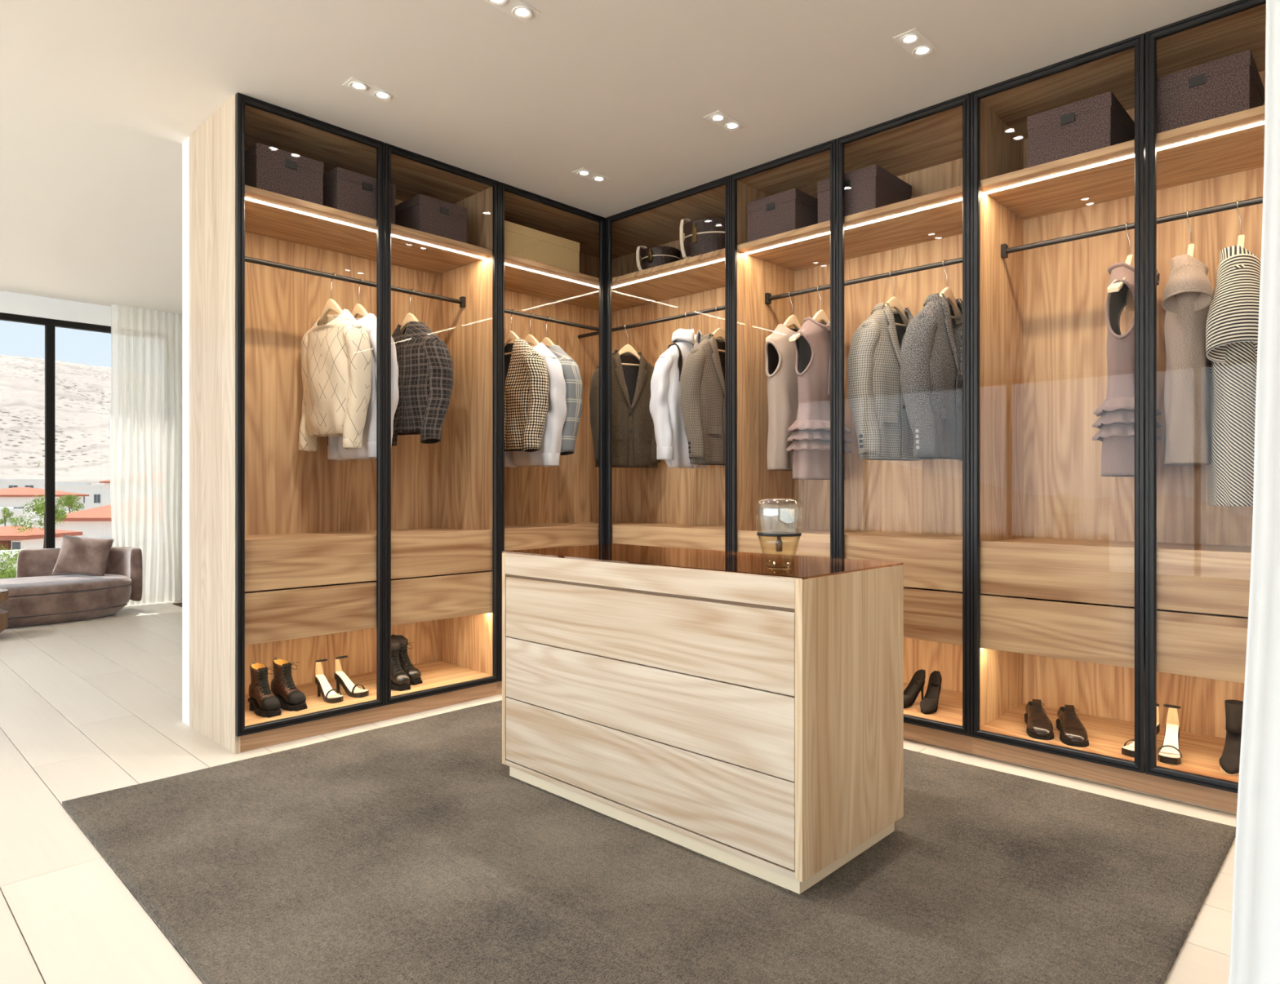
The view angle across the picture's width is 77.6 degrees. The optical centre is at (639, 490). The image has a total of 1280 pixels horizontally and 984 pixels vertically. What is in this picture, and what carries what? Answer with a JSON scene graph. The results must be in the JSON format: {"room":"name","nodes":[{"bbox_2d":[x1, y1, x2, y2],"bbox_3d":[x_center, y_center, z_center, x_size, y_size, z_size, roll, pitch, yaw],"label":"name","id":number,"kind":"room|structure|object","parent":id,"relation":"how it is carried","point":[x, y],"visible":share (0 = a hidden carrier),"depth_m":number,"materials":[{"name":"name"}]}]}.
{"room":"walk-in closet","nodes":[
{"label":"walk-in closet","id":0,"kind":"room"},
{"bbox_2d":[0,290,111,326],"bbox_3d":[-6.206,-0.322,6.260,0.220,2.800,10.100,0,0,44],"label":"wall","id":1,"kind":"structure","parent":0,"point":[11,303],"depth_m":7.11,"materials":[{"name":"white paint"}]},
{"bbox_2d":[0,312,112,578],"bbox_3d":[-6.828,-0.228,5.526,0.060,2.612,6.380,0,0,44],"label":"window","id":2,"kind":"structure","parent":1,"relation":"in","point":[55,375],"depth_m":7.12,"materials":[{"name":"black"}]},
{"bbox_2d":[182,137,189,725],"bbox_3d":[-0.692,-0.272,5.146,0.098,2.700,4.068,0,0,44],"label":"wall","id":3,"kind":"structure","parent":0,"point":[185,144],"depth_m":3.68,"materials":[{"name":"white paint"}]},
{"bbox_2d":[0,600,1236,983],"bbox_3d":[-1.742,1.153,1.972,12.600,0.150,10.100,0,0,44],"label":"floor","id":4,"kind":"structure","parent":0,"point":[89,707],"depth_m":2.99,"materials":[{"name":"beige tile"}]},
{"bbox_2d":[0,589,8,633],"bbox_3d":[-4.781,0.904,5.716,0.384,0.348,0.384,0,0,44],"label":"coffee table","id":5,"kind":"object","parent":4,"relation":"on","point":[4,593],"visible":1,"depth_m":5.76,"materials":[{"name":"brown wood"}]},
{"bbox_2d":[0,546,142,627],"bbox_3d":[-5.107,0.797,6.609,1.015,0.561,1.652,0,0,44],"label":"sofa","id":6,"kind":"object","parent":4,"relation":"on","point":[36,597],"visible":0.94,"depth_m":6.62,"materials":[{"name":"fabric"}]},
{"bbox_2d":[0,574,131,596],"bbox_3d":[-5.109,0.783,6.551,0.938,0.081,1.572,0,0,44],"label":"seat cushion","id":7,"kind":"object","parent":6,"relation":"on","point":[24,585],"depth_m":6.54,"materials":[{"name":"fabric"}]},
{"bbox_2d":[51,534,114,576],"bbox_3d":[-4.867,0.575,6.958,0.434,0.374,0.205,0,0,-15],"label":"throw cushion","id":8,"kind":"object","parent":6,"relation":"on","point":[80,556],"visible":1,"depth_m":6.91,"materials":[{"name":"fabric"}]},
{"bbox_2d":[173,602,182,607],"bbox_3d":[-3.925,1.073,7.812,0.320,0.010,1.100,0,0,44],"label":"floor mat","id":9,"kind":"object","parent":4,"relation":"on","point":[180,603],"visible":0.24,"depth_m":7.46,"materials":[{"name":"brown"}]},
{"bbox_2d":[189,92,499,754],"bbox_3d":[-1.399,-0.272,3.909,0.590,2.700,1.304,0,0,44],"label":"wardrobe","id":10,"kind":"object","parent":4,"relation":"on","point":[302,558],"visible":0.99,"depth_m":3.83,"materials":[{"name":"brown wood"}]},
{"bbox_2d":[248,661,280,718],"bbox_3d":[-1.649,0.866,3.486,0.207,0.214,0.099,0,0,39],"label":"boot","id":11,"kind":"object","parent":10,"relation":"on","point":[262,700],"visible":1,"depth_m":3.47,"materials":[{"name":"brown leather"}]},
{"bbox_2d":[244,142,324,205],"bbox_3d":[-1.631,-1.363,3.558,0.349,0.200,0.291,0,0,44],"label":"storage box","id":12,"kind":"object","parent":10,"relation":"on","point":[268,168],"visible":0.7,"depth_m":3.42,"materials":[{"name":"brown fabric"}]},
{"bbox_2d":[271,657,306,711],"bbox_3d":[-1.583,0.866,3.576,0.207,0.214,0.099,0,0,32],"label":"boot","id":13,"kind":"object","parent":10,"relation":"on","point":[291,699],"visible":0.94,"depth_m":3.56,"materials":[{"name":"brown leather"}]},
{"bbox_2d":[315,659,343,703],"bbox_3d":[-1.455,0.883,3.708,0.193,0.180,0.076,0,0,40],"label":"sandal","id":14,"kind":"object","parent":10,"relation":"on","point":[329,695],"visible":1,"depth_m":3.71,"materials":[{"name":"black leather"}]},
{"bbox_2d":[315,662,324,675],"bbox_3d":[-1.516,0.848,3.759,0.022,0.088,0.043,0,0,40],"label":"heels","id":15,"kind":"structure","parent":14,"relation":"on","point":[318,671],"depth_m":3.77,"materials":[{"name":"brown leather"}]},
{"bbox_2d":[316,272,342,326],"bbox_3d":[-1.474,-0.908,3.840,0.336,0.283,0.059,0,0,36],"label":"clothes hanger","id":16,"kind":"object","parent":10,"relation":"hanging from","point":[331,304],"visible":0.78,"depth_m":3.82,"materials":[{"name":"brown wood"}]},
{"bbox_2d":[298,309,372,451],"bbox_3d":[-1.479,-0.528,3.833,0.466,0.672,0.154,0,0,36],"label":"jacket","id":17,"kind":"object","parent":16,"relation":"hanging from","point":[336,358],"visible":0.98,"depth_m":3.73,"materials":[{"name":"beige fabric"}]},
{"bbox_2d":[334,655,368,697],"bbox_3d":[-1.380,0.883,3.793,0.193,0.180,0.076,0,0,26],"label":"sandal","id":18,"kind":"object","parent":10,"relation":"on","point":[351,690],"visible":0.98,"depth_m":3.79,"materials":[{"name":"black leather"}]},
{"bbox_2d":[335,659,342,673],"bbox_3d":[-1.452,0.848,3.827,0.022,0.088,0.043,0,0,26],"label":"heels","id":19,"kind":"structure","parent":18,"relation":"on","point":[338,667],"depth_m":3.84,"materials":[{"name":"brown leather"}]},
{"bbox_2d":[323,166,395,224],"bbox_3d":[-1.387,-1.363,3.811,0.349,0.200,0.291,0,0,44],"label":"storage box","id":20,"kind":"object","parent":10,"relation":"on","point":[344,189],"visible":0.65,"depth_m":3.66,"materials":[{"name":"brown fabric"}]},
{"bbox_2d":[351,278,368,319],"bbox_3d":[-1.377,-0.908,3.941,0.336,0.283,0.059,0,0,40],"label":"clothes hanger","id":21,"kind":"object","parent":10,"relation":"hanging from","point":[358,309],"visible":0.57,"depth_m":3.91,"materials":[{"name":"brown wood"}]},
{"bbox_2d":[327,313,399,460],"bbox_3d":[-1.377,-0.509,3.941,0.480,0.715,0.155,0,0,40],"label":"shirt","id":22,"kind":"object","parent":21,"relation":"hanging from","point":[335,451],"visible":0.31,"depth_m":3.82,"materials":[{"name":"white fabric"}]},
{"bbox_2d":[244,185,492,275],"bbox_3d":[-1.402,-1.249,3.912,0.542,0.027,1.264,0,0,44],"label":"shelf","id":23,"kind":"object","parent":10,"relation":"attached to","point":[269,216],"depth_m":3.88,"materials":[{"name":"brown wood"}]},
{"bbox_2d":[391,639,410,691],"bbox_3d":[-1.212,0.858,3.942,0.099,0.230,0.207,0,0,-44],"label":"boot","id":24,"kind":"object","parent":10,"relation":"on","point":[400,680],"visible":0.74,"depth_m":3.91,"materials":[{"name":"black leather"}]},
{"bbox_2d":[391,635,422,685],"bbox_3d":[-1.197,0.858,4.046,0.207,0.230,0.099,0,0,34],"label":"boot","id":25,"kind":"object","parent":10,"relation":"on","point":[414,674],"visible":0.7,"depth_m":4.03,"materials":[{"name":"black leather"}]},
{"bbox_2d":[400,288,418,334],"bbox_3d":[-1.183,-0.908,4.143,0.336,0.283,0.059,0,0,38],"label":"clothes hanger","id":26,"kind":"object","parent":10,"relation":"hanging from","point":[409,317],"visible":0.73,"depth_m":4.13,"materials":[{"name":"brown wood"}]},
{"bbox_2d":[391,321,453,445],"bbox_3d":[-1.176,-0.552,4.150,0.478,0.630,0.184,0,0,38],"label":"blazer","id":27,"kind":"object","parent":26,"relation":"hanging from","point":[424,362],"visible":0.69,"depth_m":4.03,"materials":[{"name":"black fabric"}]},
{"bbox_2d":[395,194,467,243],"bbox_3d":[-1.103,-1.358,4.107,0.349,0.190,0.276,0,0,44],"label":"storage box","id":28,"kind":"object","parent":10,"relation":"on","point":[423,213],"visible":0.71,"depth_m":3.98,"materials":[{"name":"brown fabric"}]},
{"bbox_2d":[497,175,729,694],"bbox_3d":[-0.146,-0.272,4.548,1.513,2.700,1.354,0,0,44],"label":"wardrobe","id":29,"kind":"object","parent":4,"relation":"on","point":[575,502],"visible":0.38,"depth_m":4.90,"materials":[{"name":"brown wood"}]},
{"bbox_2d":[504,309,519,355],"bbox_3d":[-0.733,-0.908,4.612,0.336,0.283,0.059,0,0,40],"label":"clothes hanger","id":30,"kind":"object","parent":29,"relation":"hanging from","point":[511,335],"visible":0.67,"depth_m":4.60,"materials":[{"name":"brown wood"}]},
{"bbox_2d":[504,338,549,452],"bbox_3d":[-0.730,-0.542,4.611,0.477,0.650,0.173,0,0,40],"label":"blazer","id":31,"kind":"object","parent":30,"relation":"hanging from","point":[526,384],"visible":0.62,"depth_m":4.49,"materials":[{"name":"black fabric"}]},
{"bbox_2d":[524,313,538,346],"bbox_3d":[-0.637,-0.908,4.710,0.336,0.283,0.059,0,0,41],"label":"clothes hanger","id":32,"kind":"object","parent":29,"relation":"hanging from","point":[530,339],"visible":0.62,"depth_m":4.68,"materials":[{"name":"brown wood"}]},
{"bbox_2d":[504,342,567,467],"bbox_3d":[-0.638,-0.501,4.709,0.476,0.730,0.147,0,0,41],"label":"shirt","id":33,"kind":"object","parent":32,"relation":"hanging from","point":[548,455],"visible":0.38,"depth_m":4.56,"materials":[{"name":"white fabric"}]},
{"bbox_2d":[504,220,579,272],"bbox_3d":[-0.674,-1.355,4.559,0.343,0.185,0.576,0,0,44],"label":"storage box","id":34,"kind":"object","parent":29,"relation":"on","point":[520,241],"visible":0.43,"depth_m":4.44,"materials":[{"name":"beige fabric"}]},
{"bbox_2d":[541,316,554,346],"bbox_3d":[-0.551,-0.908,4.800,0.336,0.283,0.059,0,0,42],"label":"clothes hanger","id":35,"kind":"object","parent":29,"relation":"hanging from","point":[546,341],"visible":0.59,"depth_m":4.77,"materials":[{"name":"brown wood"}]},
{"bbox_2d":[548,344,582,455],"bbox_3d":[-0.550,-0.537,4.802,0.479,0.660,0.169,0,0,42],"label":"blazer","id":36,"kind":"object","parent":35,"relation":"hanging from","point":[574,386],"visible":0.34,"depth_m":4.64,"materials":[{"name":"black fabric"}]},
{"bbox_2d":[504,248,724,311],"bbox_3d":[-0.146,-1.249,4.548,1.473,0.027,1.314,0,0,44],"label":"shelf","id":37,"kind":"object","parent":29,"relation":"attached to","point":[704,274],"depth_m":4.75,"materials":[{"name":"brown wood"}]},
{"bbox_2d":[617,324,639,366],"bbox_3d":[-0.084,-0.908,5.029,0.336,0.283,0.059,0,0,-24],"label":"clothes hanger","id":38,"kind":"object","parent":29,"relation":"hanging from","point":[627,348],"visible":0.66,"depth_m":5.01,"materials":[{"name":"brown wood"}]},
{"bbox_2d":[589,349,661,467],"bbox_3d":[-0.085,-0.514,5.027,0.480,0.735,0.176,0,0,-24],"label":"blazer","id":39,"kind":"object","parent":38,"relation":"hanging from","point":[633,442],"visible":0.64,"depth_m":4.96,"materials":[{"name":"black fabric"}]},
{"bbox_2d":[635,245,680,271],"bbox_3d":[0.112,-1.341,4.708,0.271,0.155,0.248,0,0,0],"label":"case","id":40,"kind":"object","parent":29,"relation":"on","point":[653,256],"visible":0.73,"depth_m":4.60,"materials":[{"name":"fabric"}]},
{"bbox_2d":[684,311,695,345],"bbox_3d":[0.275,-0.908,4.682,0.336,0.283,0.059,0,0,-38],"label":"clothes hanger","id":41,"kind":"object","parent":29,"relation":"hanging from","point":[694,343],"visible":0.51,"depth_m":4.67,"materials":[{"name":"brown wood"}]},
{"bbox_2d":[648,328,706,468],"bbox_3d":[0.284,-0.535,4.677,0.484,0.807,0.188,0,0,-38],"label":"shirt","id":42,"kind":"object","parent":41,"relation":"hanging from","point":[672,443],"visible":0.46,"depth_m":4.56,"materials":[{"name":"white fabric"}]},
{"bbox_2d":[666,343,682,381],"bbox_3d":[0.201,-0.737,4.614,0.046,0.224,0.128,0,0,-38],"label":"bow tie","id":43,"kind":"object","parent":42,"relation":"attached to","point":[680,358],"visible":0.78,"depth_m":4.57,"materials":[{"name":"black fabric"}]},
{"bbox_2d":[680,217,724,259],"bbox_3d":[0.414,-1.379,4.505,0.378,0.232,0.378,0,0,4],"label":"case","id":44,"kind":"object","parent":29,"relation":"on","point":[701,236],"visible":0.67,"depth_m":4.34,"materials":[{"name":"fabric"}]},
{"bbox_2d":[712,306,724,352],"bbox_3d":[0.438,-0.908,4.524,0.336,0.283,0.059,0,0,-40],"label":"clothes hanger","id":45,"kind":"object","parent":29,"relation":"hanging from","point":[719,332],"visible":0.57,"depth_m":4.51,"materials":[{"name":"brown wood"}]},
{"bbox_2d":[680,333,724,465],"bbox_3d":[0.441,-0.514,4.522,0.475,0.735,0.174,0,0,-40],"label":"blazer","id":46,"kind":"object","parent":45,"relation":"hanging from","point":[702,378],"visible":0.59,"depth_m":4.40,"materials":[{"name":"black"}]},
{"bbox_2d":[62,700,1235,983],"bbox_3d":[-0.044,1.071,2.622,2.943,0.013,2.534,0,0,44],"label":"rug","id":47,"kind":"object","parent":4,"relation":"on","point":[409,852],"visible":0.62,"depth_m":2.15,"materials":[{"name":"grey carpet"}]},
{"bbox_2d":[502,543,903,894],"bbox_3d":[0.155,0.646,2.730,1.300,0.840,0.582,0,0,44],"label":"dresser","id":48,"kind":"object","parent":47,"relation":"on","point":[726,708],"visible":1,"depth_m":2.36,"materials":[{"name":"brown wood"}]},
{"bbox_2d":[755,497,803,569],"bbox_3d":[0.402,0.124,2.298,0.139,0.204,0.139,0,0,44],"label":"glass lantern","id":49,"kind":"object","parent":48,"relation":"on","point":[779,535],"visible":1,"depth_m":2.28,"materials":[{"name":"clear glass"}]},
{"bbox_2d":[775,537,782,551],"bbox_3d":[0.402,0.153,2.298,0.020,0.046,0.020,0,0,44],"label":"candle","id":50,"kind":"object","parent":49,"relation":"on","point":[779,544],"depth_m":2.29,"materials":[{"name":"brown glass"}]},
{"bbox_2d":[729,93,972,753],"bbox_3d":[1.106,-0.272,3.875,1.225,2.700,0.590,0,0,44],"label":"wardrobe","id":51,"kind":"object","parent":4,"relation":"on","point":[916,514],"visible":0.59,"depth_m":3.92,"materials":[{"name":"brown wood"}]},
{"bbox_2d":[746,188,817,242],"bbox_3d":[0.771,-1.371,4.105,0.291,0.215,0.349,0,0,44],"label":"storage box","id":52,"kind":"object","parent":51,"relation":"on","point":[793,209],"visible":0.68,"depth_m":3.97,"materials":[{"name":"brown fabric"}]},
{"bbox_2d":[765,290,800,341],"bbox_3d":[0.789,-0.908,4.187,0.336,0.283,0.059,0,0,-43],"label":"clothes hanger","id":53,"kind":"object","parent":51,"relation":"hanging from","point":[792,320],"visible":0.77,"depth_m":4.16,"materials":[{"name":"brown wood"}]},
{"bbox_2d":[764,324,798,471],"bbox_3d":[0.795,-0.486,4.180,0.390,0.760,0.141,0,0,-43],"label":"dress","id":54,"kind":"object","parent":53,"relation":"hanging from","point":[780,353],"visible":0.49,"depth_m":4.07,"materials":[{"name":"fabric"}]},
{"bbox_2d":[788,284,830,342],"bbox_3d":[0.911,-0.895,4.070,0.410,0.310,0.059,0,0,-42],"label":"clothes hanger","id":55,"kind":"object","parent":51,"relation":"hanging from","point":[820,315],"visible":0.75,"depth_m":4.03,"materials":[{"name":"brown wood"}]},
{"bbox_2d":[786,316,852,479],"bbox_3d":[0.916,-0.466,4.065,0.436,0.820,0.238,0,0,-42],"label":"dress","id":56,"kind":"object","parent":55,"relation":"hanging from","point":[811,435],"visible":0.74,"depth_m":3.96,"materials":[{"name":"pink fabric"}]},
{"bbox_2d":[737,185,962,271],"bbox_3d":[1.108,-1.249,3.878,1.185,0.027,0.542,0,0,44],"label":"shelf","id":57,"kind":"object","parent":51,"relation":"attached to","point":[935,218],"depth_m":3.86,"materials":[{"name":"brown wood"}]},
{"bbox_2d":[817,164,911,223],"bbox_3d":[1.079,-1.369,3.823,0.306,0.212,0.369,0,0,44],"label":"storage box","id":58,"kind":"object","parent":51,"relation":"on","point":[871,187],"visible":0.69,"depth_m":3.67,"materials":[{"name":"brown fabric"}]},
{"bbox_2d":[847,302,922,461],"bbox_3d":[1.196,-0.514,3.797,0.478,0.735,0.183,0,0,-35],"label":"blazer","id":59,"kind":"object","parent":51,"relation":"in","point":[882,428],"visible":0.7,"depth_m":3.68,"materials":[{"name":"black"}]},
{"bbox_2d":[884,270,908,329],"bbox_3d":[1.196,-0.908,3.797,0.336,0.283,0.059,0,0,-35],"label":"clothes hanger","id":60,"kind":"object","parent":51,"relation":"hanging from","point":[893,302],"visible":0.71,"depth_m":3.79,"materials":[{"name":"brown wood"}]},
{"bbox_2d":[903,669,925,708],"bbox_3d":[1.213,0.899,3.604,0.214,0.148,0.072,0,0,-32],"label":"pump","id":61,"kind":"object","parent":51,"relation":"on","point":[917,683],"visible":0.68,"depth_m":3.63,"materials":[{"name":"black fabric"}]},
{"bbox_2d":[899,293,962,461],"bbox_3d":[1.380,-0.509,3.618,0.475,0.744,0.183,0,0,-39],"label":"blazer","id":62,"kind":"object","parent":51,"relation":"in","point":[931,378],"visible":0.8,"depth_m":3.49,"materials":[{"name":"grey fabric"}]},
{"bbox_2d":[920,671,942,714],"bbox_3d":[1.297,0.899,3.544,0.072,0.148,0.214,0,0,34],"label":"pump","id":63,"kind":"object","parent":51,"relation":"on","point":[929,704],"visible":1,"depth_m":3.57,"materials":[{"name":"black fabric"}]},
{"bbox_2d":[939,259,962,324],"bbox_3d":[1.380,-0.908,3.620,0.336,0.283,0.059,0,0,-39],"label":"clothes hanger","id":64,"kind":"object","parent":51,"relation":"hanging from","point":[947,291],"visible":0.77,"depth_m":3.63,"materials":[{"name":"brown wood"}]},
{"bbox_2d":[970,0,1266,813],"bbox_3d":[1.989,-0.272,3.027,1.225,2.700,0.590,0,0,44],"label":"wardrobe","id":65,"kind":"object","parent":4,"relation":"on","point":[1113,599],"visible":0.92,"depth_m":3.19,"materials":[{"name":"brown wood"}]},
{"bbox_2d":[1024,699,1053,740],"bbox_3d":[1.618,0.916,3.236,0.098,0.113,0.286,0,0,20],"label":"shoe","id":66,"kind":"object","parent":65,"relation":"on","point":[1039,726],"visible":1,"depth_m":3.17,"materials":[{"name":"brown leather"}]},
{"bbox_2d":[1056,705,1088,747],"bbox_3d":[1.707,0.916,3.151,0.098,0.113,0.286,0,0,20],"label":"shoe","id":67,"kind":"object","parent":65,"relation":"on","point":[1073,733],"visible":1,"depth_m":3.09,"materials":[{"name":"brown leather"}]},
{"bbox_2d":[1026,91,1134,168],"bbox_3d":[1.759,-1.371,3.170,0.296,0.215,0.369,0,0,44],"label":"storage box","id":68,"kind":"object","parent":65,"relation":"on","point":[1100,121],"visible":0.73,"depth_m":3.04,"materials":[{"name":"brown fabric"}]},
{"bbox_2d":[1106,222,1134,311],"bbox_3d":[1.900,-0.895,3.119,0.059,0.310,0.410,0,0,39],"label":"clothes hanger","id":69,"kind":"object","parent":65,"relation":"hanging from","point":[1114,287],"visible":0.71,"depth_m":3.10,"materials":[{"name":"brown wood"}]},
{"bbox_2d":[1091,262,1162,476],"bbox_3d":[1.903,-0.466,3.114,0.232,0.820,0.437,0,0,35],"label":"dress","id":70,"kind":"object","parent":69,"relation":"hanging from","point":[1116,424],"visible":0.64,"depth_m":3.00,"materials":[{"name":"pink fabric"}]},
{"bbox_2d":[979,105,1264,220],"bbox_3d":[1.992,-1.249,3.030,1.185,0.027,0.542,0,0,44],"label":"shelf","id":71,"kind":"object","parent":65,"relation":"attached to","point":[1229,146],"depth_m":3.07,"materials":[{"name":"brown wood"}]},
{"bbox_2d":[1121,703,1159,758],"bbox_3d":[1.867,0.883,2.957,0.193,0.180,0.076,0,0,-30],"label":"sandal","id":72,"kind":"object","parent":65,"relation":"on","point":[1129,750],"visible":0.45,"depth_m":2.94,"materials":[{"name":"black leather"}]},
{"bbox_2d":[1156,706,1159,724],"bbox_3d":[1.936,0.848,2.997,0.022,0.088,0.043,0,0,-30],"label":"high-heeled shoe","id":73,"kind":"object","parent":72,"relation":"on","point":[1157,712],"depth_m":2.99,"materials":[{"name":"brown leather"}]},
{"bbox_2d":[1157,704,1182,765],"bbox_3d":[1.938,0.883,2.903,0.076,0.180,0.193,0,0,38],"label":"sandal","id":74,"kind":"object","parent":65,"relation":"on","point":[1170,753],"visible":1,"depth_m":2.92,"materials":[{"name":"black leather"}]},
{"bbox_2d":[1165,707,1179,727],"bbox_3d":[1.986,0.848,2.966,0.043,0.088,0.022,0,0,38],"label":"high-heeled shoe","id":75,"kind":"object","parent":74,"relation":"on","point":[1172,717],"depth_m":2.97,"materials":[{"name":"brown leather"}]},
{"bbox_2d":[1186,209,1194,257],"bbox_3d":[2.042,-0.908,2.981,0.059,0.283,0.336,0,0,35],"label":"clothes hanger","id":76,"kind":"object","parent":65,"relation":"hanging from","point":[1190,251],"visible":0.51,"depth_m":2.94,"materials":[{"name":"brown wood"}]},
{"bbox_2d":[1161,253,1213,466],"bbox_3d":[2.050,-0.481,2.976,0.154,0.770,0.540,0,0,35],"label":"dress","id":77,"kind":"object","parent":76,"relation":"hanging from","point":[1187,295],"visible":0.97,"depth_m":2.83,"materials":[{"name":"beige fabric"}]},
{"bbox_2d":[1156,49,1264,133],"bbox_3d":[2.054,-1.369,2.886,0.296,0.212,0.369,0,0,44],"label":"storage box","id":78,"kind":"object","parent":65,"relation":"on","point":[1233,83],"visible":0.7,"depth_m":2.74,"materials":[{"name":"brown fabric"}]},
{"bbox_2d":[1218,699,1243,776],"bbox_3d":[2.082,0.865,2.791,0.072,0.216,0.216,0,0,42],"label":"boot","id":79,"kind":"object","parent":65,"relation":"on","point":[1229,761],"visible":0.77,"depth_m":2.80,"materials":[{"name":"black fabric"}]},
{"bbox_2d":[1236,200,1244,248],"bbox_3d":[2.151,-0.908,2.877,0.059,0.283,0.336,0,0,35],"label":"clothes hanger","id":80,"kind":"object","parent":65,"relation":"hanging from","point":[1241,238],"visible":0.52,"depth_m":2.84,"materials":[{"name":"brown wood"}]},
{"bbox_2d":[1205,244,1260,506],"bbox_3d":[2.157,-0.406,2.873,0.190,0.920,0.530,0,0,35],"label":"dress","id":81,"kind":"object","parent":80,"relation":"hanging from","point":[1233,316],"visible":0.77,"depth_m":2.72,"materials":[{"name":"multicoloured fabric"}]},
{"bbox_2d":[0,0,1238,314],"bbox_3d":[-1.742,-1.747,1.972,12.800,0.250,10.300,0,0,44],"label":"ceiling","id":82,"kind":"structure","parent":0,"point":[100,100],"depth_m":3.15,"materials":[{"name":"white paint"}]},
{"bbox_2d":[110,304,182,606],"bbox_3d":[-4.396,-0.321,7.781,0.071,2.786,1.324,0,0,44],"label":"sheer curtain","id":83,"kind":"object","parent":82,"relation":"hanging from","point":[146,419],"visible":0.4,"depth_m":7.51,"materials":[{"name":"white fabric"}]},
{"bbox_2d":[342,76,398,102],"bbox_3d":[-1.090,-1.618,3.218,0.086,0.007,0.196,0,0,44],"label":"recessed light","id":84,"kind":"object","parent":82,"relation":"in","point":[356,84],"visible":1,"depth_m":3.21,"materials":[{"name":"white paint"}]},
{"bbox_2d":[483,0,541,22],"bbox_3d":[-0.434,-1.618,2.653,0.086,0.007,0.196,0,0,44],"label":"recessed light","id":85,"kind":"object","parent":82,"relation":"in","point":[517,9],"visible":1,"depth_m":2.67,"materials":[{"name":"white paint"}]},
{"bbox_2d":[571,167,610,183],"bbox_3d":[-0.249,-1.618,4.094,0.086,0.007,0.196,0,0,44],"label":"recessed light","id":86,"kind":"object","parent":82,"relation":"in","point":[583,172],"visible":1,"depth_m":4.08,"materials":[{"name":"white paint"}]},
{"bbox_2d":[703,110,746,132],"bbox_3d":[0.374,-1.618,3.492,0.086,0.007,0.196,0,0,44],"label":"recessed light","id":87,"kind":"object","parent":82,"relation":"in","point":[718,117],"visible":1,"depth_m":3.48,"materials":[{"name":"white paint"}]},
{"bbox_2d":[892,27,938,59],"bbox_3d":[1.003,-1.618,2.888,0.086,0.007,0.196,0,0,44],"label":"recessed light","id":88,"kind":"object","parent":82,"relation":"in","point":[913,41],"visible":1,"depth_m":2.88,"materials":[{"name":"white paint"}]},
{"bbox_2d":[1227,0,1279,983],"bbox_3d":[1.177,-0.271,1.292,0.455,2.691,0.074,0,0,4],"label":"curtain","id":89,"kind":"object","parent":82,"relation":"hanging from","point":[1255,949],"visible":1,"depth_m":1.33,"materials":[{"name":"white fabric"}]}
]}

